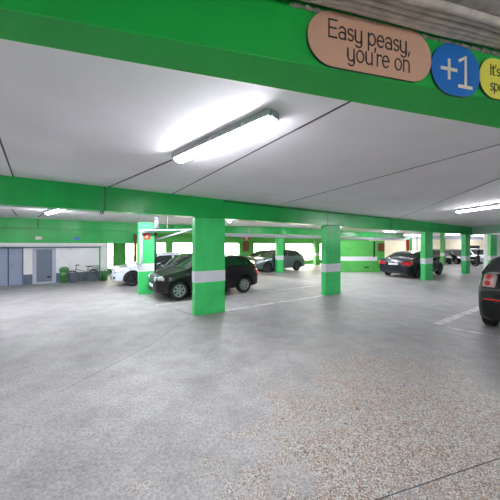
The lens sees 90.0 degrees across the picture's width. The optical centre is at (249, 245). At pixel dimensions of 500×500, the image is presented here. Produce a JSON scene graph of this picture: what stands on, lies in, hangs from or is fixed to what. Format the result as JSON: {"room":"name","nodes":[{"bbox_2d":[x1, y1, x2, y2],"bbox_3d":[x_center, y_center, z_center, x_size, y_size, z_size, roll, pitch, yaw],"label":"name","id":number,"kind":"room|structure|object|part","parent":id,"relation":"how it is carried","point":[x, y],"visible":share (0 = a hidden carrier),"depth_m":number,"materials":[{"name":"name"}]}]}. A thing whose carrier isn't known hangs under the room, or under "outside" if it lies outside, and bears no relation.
{"room":"parking garage","nodes":[
{"label":"parking garage","id":0,"kind":"room"},
{"bbox_2d":[0,246,106,274],"bbox_3d":[-12.905,0.600,9.821,12.696,1.400,0.301,0,0,-32],"label":"wall","id":1,"kind":"structure","parent":0,"point":[84,257],"depth_m":12.35,"materials":[{"name":"white paint"}]},
{"bbox_2d":[0,248,23,285],"bbox_3d":[-10.849,0.915,11.075,1.265,1.690,0.120,0,0,-32],"label":"door","id":2,"kind":"structure","parent":1,"relation":"in","point":[11,259],"depth_m":11.18,"materials":[{"name":"blue paint"}]},
{"bbox_2d":[32,248,55,283],"bbox_3d":[-9.663,0.915,11.766,0.857,1.690,0.160,0,0,-32],"label":"door","id":3,"kind":"structure","parent":1,"relation":"in","point":[43,259],"depth_m":11.74,"materials":[{"name":"grey paint"}]},
{"bbox_2d":[0,247,100,247],"bbox_3d":[-12.936,0.065,9.590,12.396,0.050,0.062,0,0,-32],"label":"trim","id":4,"kind":"structure","parent":1,"relation":"attached to","point":[0,247],"depth_m":11.78,"materials":[{"name":"grey paint"}]},
{"bbox_2d":[0,243,107,245],"bbox_3d":[-12.868,-0.060,9.762,12.696,0.160,0.440,0,0,-32],"label":"trim","id":5,"kind":"structure","parent":1,"relation":"attached to","point":[1,244],"depth_m":11.79,"materials":[{"name":"white paint"}]},
{"bbox_2d":[24,271,106,284],"bbox_3d":[-12.905,1.530,9.821,12.696,0.460,0.301,0,0,-32],"label":"baseboard","id":6,"kind":"structure","parent":1,"relation":"attached to","point":[27,278],"depth_m":12.31,"materials":[{"name":"grey paint"}]},
{"bbox_2d":[0,228,137,243],"bbox_3d":[-12.248,-0.475,10.207,14.219,0.670,0.451,0,0,-32],"label":"wall","id":7,"kind":"structure","parent":0,"point":[7,235],"depth_m":12.02,"materials":[{"name":"green paint"}]},
{"bbox_2d":[134,234,136,261],"bbox_3d":[-6.106,0.106,13.296,0.140,1.489,0.140,0,0,0],"label":"pipe","id":8,"kind":"object","parent":7,"relation":"attached to","point":[135,235],"visible":0.95,"depth_m":13.24,"materials":[{"name":"metal"}]},
{"bbox_2d":[107,232,368,274],"bbox_3d":[2.673,0.260,22.817,28.078,3.000,0.302,0,0,-32],"label":"wall","id":9,"kind":"structure","parent":0,"point":[119,249],"depth_m":18.21,"materials":[{"name":"green paint"}]},
{"bbox_2d":[243,241,248,250],"bbox_3d":[-0.316,0.025,20.706,0.535,0.850,0.050,0,0,-32],"label":"poster","id":10,"kind":"object","parent":9,"relation":"attached to","point":[245,243],"visible":1,"depth_m":20.67,"materials":[{"name":"red"}]},
{"bbox_2d":[0,256,499,499],"bbox_3d":[8.000,1.859,17.500,68.000,0.202,53.000,0,0,0],"label":"floor","id":11,"kind":"structure","parent":0,"point":[349,394],"depth_m":3.02,"materials":[{"name":"concrete"}]},
{"bbox_2d":[59,267,68,282],"bbox_3d":[-8.901,1.385,11.974,0.378,0.750,0.322,0,0,-32],"label":"waste bin","id":12,"kind":"object","parent":11,"relation":"on","point":[63,270],"visible":0.94,"depth_m":11.86,"materials":[{"name":"green plastic"}]},
{"bbox_3d":[-8.902,1.100,11.976,0.378,0.180,0.318,0,0,-32],"label":"lid","id":13,"kind":"part","parent":12,"relation":"part of","materials":[{"name":"green plastic"}]},
{"bbox_2d":[65,264,99,282],"bbox_3d":[-8.136,1.333,12.189,1.460,0.852,0.513,0,0,-32],"label":"bicycle","id":14,"kind":"object","parent":11,"relation":"on","point":[94,270],"visible":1,"depth_m":12.26,"materials":[{"name":"metal"}]},
{"bbox_3d":[-8.096,1.305,12.214,0.762,0.444,0.100,0,0,-32],"label":"frame","id":15,"kind":"part","parent":14,"relation":"part of","materials":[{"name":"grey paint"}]},
{"bbox_2d":[99,271,102,280],"bbox_3d":[-7.562,1.520,12.670,0.149,0.480,0.219,0,0,-32],"label":"canister","id":16,"kind":"object","parent":11,"relation":"on","point":[101,273],"visible":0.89,"depth_m":12.59,"materials":[{"name":"plastic"}]},
{"bbox_2d":[103,270,106,280],"bbox_3d":[-7.413,1.500,12.764,0.159,0.520,0.219,0,0,-32],"label":"canister","id":17,"kind":"object","parent":11,"relation":"on","point":[104,271],"visible":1,"depth_m":12.69,"materials":[{"name":"plastic"}]},
{"bbox_2d":[60,319,186,391],"bbox_3d":[-1.818,1.764,4.587,0.155,0.012,3.284,0,0,14],"label":"trim","id":18,"kind":"structure","parent":11,"relation":"on","point":[186,319],"depth_m":3.74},
{"bbox_2d":[138,222,154,294],"bbox_3d":[-3.841,0.450,9.250,0.557,2.620,0.227,0,0,-32],"label":"concrete pillar","id":19,"kind":"structure","parent":11,"relation":"on","point":[147,267],"depth_m":9.13,"materials":[{"name":"green paint"}]},
{"bbox_2d":[137,231,153,264],"bbox_3d":[-3.781,0.056,9.051,0.552,1.281,0.110,0,0,-32],"label":"pipe","id":20,"kind":"object","parent":19,"relation":"attached to","point":[141,232],"visible":0.89,"depth_m":8.93,"materials":[{"name":"metal"}]},
{"bbox_2d":[144,233,150,238],"bbox_3d":[-3.758,-0.360,9.150,0.220,0.230,0.028,0,0,-32],"label":"fire sign","id":21,"kind":"object","parent":19,"relation":"attached to","point":[146,235],"visible":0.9,"depth_m":9.14,"materials":[{"name":"red paint"}]},
{"bbox_2d":[154,233,156,271],"bbox_3d":[-3.530,0.261,9.329,0.090,1.493,0.090,0,0,0],"label":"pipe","id":22,"kind":"object","parent":19,"relation":"attached to","point":[155,234],"visible":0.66,"depth_m":9.29,"materials":[{"name":"white metal"}]},
{"bbox_2d":[154,216,158,228],"bbox_3d":[-3.461,-0.833,9.254,0.170,0.555,0.170,0,0,0],"label":"riser pipe","id":23,"kind":"object","parent":19,"relation":"attached to","point":[156,218],"visible":0.79,"depth_m":9.19,"materials":[{"name":"metal"}]},
{"bbox_2d":[139,229,187,230],"bbox_3d":[-2.559,-0.616,9.635,3.180,0.205,0.070,0,0,-32],"label":"ceiling pipe","id":24,"kind":"object","parent":19,"relation":"attached to","point":[139,229],"visible":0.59,"depth_m":9.19,"materials":[{"name":"metal"}]},
{"bbox_2d":[157,229,191,239],"bbox_3d":[-2.817,-0.419,9.247,2.070,0.395,0.070,0,0,35],"label":"ceiling pipe","id":25,"kind":"object","parent":19,"relation":"attached to","point":[188,229],"visible":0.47,"depth_m":9.16,"materials":[{"name":"metal"}]},
{"bbox_2d":[110,252,182,285],"bbox_3d":[-4.463,1.036,12.324,4.232,1.449,2.081,0,0,-32],"label":"car","id":26,"kind":"object","parent":11,"relation":"on","point":[127,273],"visible":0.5,"depth_m":10.94,"materials":[{"name":"white paint"}]},
{"bbox_2d":[157,253,191,270],"bbox_3d":[-2.735,1.030,11.240,4.082,1.459,2.005,0,0,-32],"label":"windshield","id":27,"kind":"object","parent":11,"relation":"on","point":[180,258],"visible":0.11,"depth_m":10.50,"materials":[{"name":"black glass"}]},
{"bbox_2d":[148,254,257,299],"bbox_3d":[-1.683,1.036,9.420,3.902,1.449,1.947,0,0,-32],"label":"car","id":28,"kind":"object","parent":11,"relation":"on","point":[241,273],"visible":0.78,"depth_m":8.89,"materials":[{"name":"black paint"}]},
{"bbox_2d":[192,217,224,315],"bbox_3d":[-1.082,0.514,6.582,0.847,2.491,0.227,0,0,-32],"label":"concrete pillar","id":29,"kind":"structure","parent":11,"relation":"on","point":[208,234],"depth_m":6.46,"materials":[{"name":"green paint"}]},
{"bbox_2d":[246,250,267,269],"bbox_3d":[1.033,1.036,19.471,3.932,1.449,1.985,0,0,-32],"label":"car","id":30,"kind":"object","parent":11,"relation":"on","point":[259,252],"visible":0.12,"depth_m":19.14,"materials":[{"name":"white paint"}]},
{"bbox_2d":[248,249,304,271],"bbox_3d":[1.812,1.000,18.011,4.382,1.519,2.119,0,0,-32],"label":"car","id":31,"kind":"object","parent":11,"relation":"on","point":[293,259],"visible":0.68,"depth_m":17.50,"materials":[{"name":"grey paint"}]},
{"bbox_2d":[275,234,283,272],"bbox_3d":[1.973,0.494,16.764,0.527,2.531,0.227,0,0,-32],"label":"concrete pillar","id":32,"kind":"structure","parent":11,"relation":"on","point":[279,257],"depth_m":16.67,"materials":[{"name":"green paint"}]},
{"bbox_2d":[313,239,319,264],"bbox_3d":[6.187,0.260,23.236,0.557,3.000,0.257,0,0,-32],"label":"concrete pillar","id":33,"kind":"structure","parent":11,"relation":"on","point":[316,242],"depth_m":23.12,"materials":[{"name":"green paint"}]},
{"bbox_2d":[321,225,340,295],"bbox_3d":[2.966,0.514,9.143,0.807,2.491,0.227,0,0,-32],"label":"concrete pillar","id":34,"kind":"structure","parent":11,"relation":"on","point":[330,235],"depth_m":8.99,"materials":[{"name":"green paint"}]},
{"bbox_2d":[406,239,409,250],"bbox_3d":[15.698,0.555,24.875,0.320,2.410,0.050,0,0,0],"label":"panel","id":35,"kind":"object","parent":11,"relation":"on","point":[407,240],"visible":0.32,"depth_m":24.85,"materials":[{"name":"paint"}]},
{"bbox_2d":[379,251,443,277],"bbox_3d":[9.901,1.026,15.175,4.532,1.468,2.119,0,0,-32],"label":"car","id":36,"kind":"object","parent":11,"relation":"on","point":[400,262],"visible":0.89,"depth_m":14.06,"materials":[{"name":"black paint"}]},
{"bbox_2d":[420,232,432,279],"bbox_3d":[9.292,0.514,13.147,0.867,2.491,0.227,0,0,-32],"label":"concrete pillar","id":37,"kind":"structure","parent":11,"relation":"on","point":[426,260],"depth_m":12.96,"materials":[{"name":"green paint"}]},
{"bbox_2d":[375,458,499,499],"bbox_3d":[3.027,1.764,2.362,5.161,0.012,0.024,0,0,-16],"label":"trim","id":38,"kind":"structure","parent":11,"relation":"on","point":[497,458],"depth_m":1.88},
{"bbox_2d":[440,233,444,264],"bbox_3d":[17.913,0.260,23.231,0.307,3.000,0.307,0,0,-32],"label":"concrete pillar","id":39,"kind":"structure","parent":11,"relation":"on","point":[442,235],"depth_m":23.12,"materials":[{"name":"green paint"}]},
{"bbox_2d":[433,249,451,263],"bbox_3d":[18.839,1.041,25.335,2.024,1.439,4.032,0,0,21],"label":"car","id":40,"kind":"object","parent":11,"relation":"on","point":[436,252],"visible":0.36,"depth_m":23.89,"materials":[{"name":"grey paint"}]},
{"bbox_2d":[445,249,476,263],"bbox_3d":[20.917,1.041,25.359,2.024,1.439,4.032,0,0,7],"label":"car","id":41,"kind":"object","parent":11,"relation":"on","point":[455,254],"visible":0.53,"depth_m":24.43,"materials":[{"name":"paint"}]},
{"bbox_2d":[461,234,469,273],"bbox_3d":[13.837,0.514,16.036,0.707,2.491,0.247,0,0,-32],"label":"concrete pillar","id":42,"kind":"structure","parent":11,"relation":"on","point":[465,239],"depth_m":15.88,"materials":[{"name":"green paint"}]},
{"bbox_2d":[470,249,482,263],"bbox_3d":[22.841,1.011,25.353,2.023,1.499,4.032,0,0,4],"label":"car","id":43,"kind":"object","parent":11,"relation":"on","point":[473,251],"visible":0.14,"depth_m":24.70,"materials":[{"name":"white paint"}]},
{"bbox_2d":[472,250,482,265],"bbox_3d":[19.656,1.060,21.000,0.672,1.400,1.760,0,0,-19],"label":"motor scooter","id":44,"kind":"object","parent":11,"relation":"on","point":[477,260],"visible":0.57,"depth_m":21.37,"materials":[{"name":"metal"}]},
{"bbox_2d":[478,256,499,325],"bbox_3d":[6.772,0.945,5.567,3.853,1.629,2.043,0,0,-32],"label":"car","id":45,"kind":"object","parent":11,"relation":"on","point":[489,280],"visible":1,"depth_m":5.10,"materials":[{"name":"black paint"}]},
{"bbox_2d":[482,274,497,287],"bbox_3d":[4.897,0.710,5.109,0.161,0.279,0.200,0,0,-15],"label":"tail light","id":46,"kind":"object","parent":45,"relation":"attached to","point":[488,280],"depth_m":5.06,"materials":[{"name":"red plastic"}]},
{"bbox_2d":[488,234,496,263],"bbox_3d":[16.580,0.485,17.100,0.447,2.550,0.207,0,0,0],"label":"concrete pillar","id":47,"kind":"structure","parent":11,"relation":"on","point":[492,238],"depth_m":17.00,"materials":[{"name":"green paint"}]},
{"bbox_2d":[0,0,499,235],"bbox_3d":[9.099,-1.365,6.120,75.317,0.250,44.760,0,0,-13],"label":"ceiling","id":48,"kind":"structure","parent":0,"point":[66,116],"depth_m":3.08,"materials":[{"name":"white paint"}]},
{"bbox_2d":[0,138,13,176],"bbox_3d":[-3.243,-1.243,3.300,0.020,0.014,3.985,0,0,-40],"label":"trim","id":49,"kind":"structure","parent":48,"relation":"attached to","point":[1,144],"depth_m":3.45,"materials":[{"name":"grey metal"}]},
{"bbox_2d":[44,209,63,214],"bbox_3d":[-6.600,-1.183,8.450,1.830,0.114,0.176,0,0,38],"label":"ceiling light","id":50,"kind":"object","parent":48,"relation":"attached to","point":[51,211],"visible":0.61,"depth_m":8.44,"materials":[{"name":"plastic"}]},
{"bbox_2d":[0,217,172,231],"bbox_3d":[-11.349,-1.020,10.451,16.000,0.440,0.201,0,0,-32],"label":"ceiling beam","id":51,"kind":"structure","parent":48,"relation":"attached to","point":[5,222],"depth_m":12.03,"materials":[{"name":"green paint"}]},
{"bbox_2d":[109,159,172,186],"bbox_3d":[-2.143,-1.243,4.511,2.958,0.014,0.030,0,0,42],"label":"trim","id":52,"kind":"structure","parent":48,"relation":"attached to","point":[171,159],"depth_m":4.16,"materials":[{"name":"grey metal"}]},
{"bbox_2d":[171,108,278,162],"bbox_3d":[-0.390,-1.183,2.860,1.700,0.114,0.176,0,0,43],"label":"ceiling light","id":53,"kind":"object","parent":48,"relation":"attached to","point":[264,119],"visible":1,"depth_m":2.62,"materials":[{"name":"plastic"}]},
{"bbox_2d":[0,175,472,234],"bbox_3d":[0.502,-0.988,7.620,33.000,0.505,0.302,0,0,-32],"label":"ceiling beam","id":54,"kind":"structure","parent":48,"relation":"attached to","point":[14,191],"depth_m":5.96,"materials":[{"name":"green paint"}]},
{"bbox_2d":[104,186,105,210],"bbox_3d":[-3.024,-0.988,5.213,0.024,0.505,0.016,0,0,-32],"label":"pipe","id":55,"kind":"structure","parent":54,"relation":"attached to","point":[104,186],"depth_m":5.20,"materials":[{"name":"metal"}]},
{"bbox_2d":[223,201,387,218],"bbox_3d":[2.692,-1.190,8.805,8.033,0.024,0.024,0,0,-32],"label":"conduit","id":56,"kind":"object","parent":54,"relation":"attached to","point":[223,201],"visible":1,"depth_m":8.03,"materials":[{"name":"metal"}]},
{"bbox_2d":[0,0,499,127],"bbox_3d":[11.535,-1.080,4.026,30.316,0.320,1.114,0,0,-15],"label":"ceiling beam","id":57,"kind":"structure","parent":48,"relation":"attached to","point":[258,42],"depth_m":1.20,"materials":[{"name":"green paint"}]},
{"bbox_2d":[307,11,430,82],"bbox_3d":[0.665,-1.068,1.352,0.775,0.285,0.014,0,0,-13],"label":"sign","id":58,"kind":"object","parent":57,"relation":"attached to","point":[336,40],"visible":1,"depth_m":1.34,"materials":[{"name":"plastic"}]},
{"bbox_2d":[289,2,499,56],"bbox_3d":[1.900,-1.204,1.653,3.505,0.030,0.026,0,0,-13],"label":"trim","id":59,"kind":"structure","parent":57,"relation":"attached to","point":[296,5],"depth_m":1.46,"materials":[{"name":"concrete"}]},
{"bbox_2d":[430,43,479,97],"bbox_3d":[1.222,-1.040,1.485,0.372,0.300,0.014,0,0,-13],"label":"sign","id":60,"kind":"object","parent":57,"relation":"attached to","point":[454,70],"visible":1,"depth_m":1.48,"materials":[{"name":"blue plastic"}]},
{"bbox_2d":[479,58,499,100],"bbox_3d":[1.687,-1.040,1.597,0.600,0.250,0.014,0,0,-13],"label":"sign","id":61,"kind":"object","parent":57,"relation":"attached to","point":[489,84],"visible":1,"depth_m":1.54,"materials":[{"name":"yellow plastic"}]},
{"bbox_2d":[172,101,349,193],"bbox_3d":[-0.472,-1.243,4.011,0.022,0.014,5.188,0,0,-35],"label":"trim","id":62,"kind":"structure","parent":48,"relation":"attached to","point":[344,104],"depth_m":2.85,"materials":[{"name":"grey metal"}]},
{"bbox_2d":[173,224,403,237],"bbox_3d":[5.892,-1.010,19.614,23.057,0.460,1.406,0,0,-29],"label":"ceiling beam","id":63,"kind":"structure","parent":48,"relation":"attached to","point":[228,229],"depth_m":16.98,"materials":[{"name":"green paint"}]},
{"bbox_2d":[225,225,405,240],"bbox_3d":[6.550,-0.890,19.383,21.801,0.700,0.200,0,0,-33],"label":"ceiling pipe","id":64,"kind":"object","parent":48,"relation":"hanging from","point":[226,234],"visible":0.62,"depth_m":17.00,"materials":[{"name":"paint"}]},
{"bbox_2d":[283,144,499,203],"bbox_3d":[2.119,-1.243,4.948,0.020,0.014,5.437,0,0,-26],"label":"trim","id":65,"kind":"structure","parent":48,"relation":"attached to","point":[497,144],"depth_m":3.99,"materials":[{"name":"grey metal"}]},
{"bbox_2d":[300,0,499,48],"bbox_3d":[2.968,-1.218,1.873,8.145,0.034,0.034,0,0,-13],"label":"conduit","id":66,"kind":"object","parent":48,"relation":"attached to","point":[318,2],"visible":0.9,"depth_m":1.36,"materials":[{"name":"grey metal"}]},
{"bbox_2d":[321,0,499,44],"bbox_3d":[2.973,-1.222,1.854,8.145,0.032,0.034,0,0,-13],"label":"conduit","id":67,"kind":"object","parent":48,"relation":"attached to","point":[347,3],"visible":0.88,"depth_m":1.34,"materials":[{"name":"grey metal"}]},
{"bbox_2d":[350,0,499,39],"bbox_3d":[2.981,-1.222,1.825,8.145,0.032,0.034,0,0,-13],"label":"conduit","id":68,"kind":"object","parent":48,"relation":"attached to","point":[374,3],"visible":0.95,"depth_m":1.34,"materials":[{"name":"grey metal"}]},
{"bbox_2d":[377,0,499,32],"bbox_3d":[2.988,-1.224,1.796,8.145,0.028,0.028,0,0,-13],"label":"conduit","id":69,"kind":"object","parent":48,"relation":"attached to","point":[391,2],"visible":0.82,"depth_m":1.31,"materials":[{"name":"grey metal"}]},
{"bbox_2d":[393,0,499,28],"bbox_3d":[2.997,-1.214,1.755,8.146,0.046,0.048,0,0,-14],"label":"conduit","id":70,"kind":"object","parent":48,"relation":"attached to","point":[443,6],"visible":1,"depth_m":1.28,"materials":[{"name":"grey metal"}]},
{"bbox_2d":[402,178,499,216],"bbox_3d":[5.349,-1.243,7.097,0.020,0.014,8.318,0,0,17],"label":"trim","id":71,"kind":"structure","parent":48,"relation":"attached to","point":[498,178],"depth_m":5.95,"materials":[{"name":"grey metal"}]},
{"bbox_2d":[455,203,499,212],"bbox_3d":[7.200,-1.183,7.750,0.176,0.114,1.680,0,0,-9],"label":"ceiling light","id":72,"kind":"object","parent":48,"relation":"attached to","point":[496,205],"visible":1,"depth_m":7.78,"materials":[{"name":"plastic"}]},
{"bbox_2d":[473,225,499,234],"bbox_3d":[14.475,-0.998,9.200,0.300,0.485,15.415,0,0,2],"label":"ceiling beam","id":73,"kind":"structure","parent":48,"relation":"attached to","point":[492,229],"depth_m":15.33,"materials":[{"name":"paint"}]},
{"bbox_2d":[341,241,384,271],"bbox_3d":[7.250,0.700,17.025,3.700,2.120,0.250,0,0,0],"label":"wall","id":74,"kind":"structure","parent":0,"point":[348,248],"depth_m":16.90,"materials":[{"name":"green paint"}]},
{"bbox_2d":[341,257,376,260],"bbox_3d":[7.000,0.855,16.902,3.200,0.290,0.016,0,0,0],"label":"trim","id":75,"kind":"structure","parent":74,"relation":"attached to","point":[342,258],"depth_m":16.89,"materials":[{"name":"white paint"}]},
{"bbox_2d":[373,242,374,256],"bbox_3d":[8.387,0.225,16.879,0.090,1.050,0.030,0,0,0],"label":"duct","id":76,"kind":"object","parent":74,"relation":"attached to","point":[373,242],"visible":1,"depth_m":16.88,"materials":[{"name":"green metal"}]},
{"bbox_2d":[378,243,384,250],"bbox_3d":[8.853,0.085,16.854,0.400,0.550,0.080,0,0,0],"label":"upper cabinet","id":77,"kind":"object","parent":74,"relation":"attached to","point":[381,246],"visible":1,"depth_m":16.81,"materials":[{"name":"red metal"}]},
{"bbox_2d":[369,239,482,257],"bbox_3d":[27.100,0.430,30.150,25.800,2.660,0.300,0,0,0],"label":"wall","id":78,"kind":"structure","parent":0,"point":[391,246],"depth_m":30.00,"materials":[{"name":"beige paint"}]},
{"bbox_2d":[416,234,417,250],"bbox_3d":[16.700,0.260,25.000,0.100,3.000,0.100,0,0,0],"label":"pipe","id":79,"kind":"object","parent":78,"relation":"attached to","point":[416,234],"visible":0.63,"depth_m":24.98,"materials":[{"name":"metal"}]},
{"bbox_2d":[470,246,479,248],"bbox_3d":[26.811,0.350,29.950,1.410,0.800,0.100,0,0,0],"label":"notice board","id":80,"kind":"object","parent":78,"relation":"attached to","point":[471,247],"visible":0.36,"depth_m":29.92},
{"bbox_2d":[369,236,482,238],"bbox_3d":[27.100,-1.020,30.100,25.800,0.440,0.400,0,0,0],"label":"lintel","id":81,"kind":"object","parent":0,"point":[405,237],"visible":0.33,"depth_m":29.90,"materials":[{"name":"paint"}]},
{"bbox_2d":[483,235,499,269],"bbox_3d":[28.160,0.480,17.650,23.080,2.560,0.300,0,0,0],"label":"wall","id":82,"kind":"structure","parent":0,"point":[485,237],"depth_m":17.57,"materials":[{"name":"white paint"}]}
]}

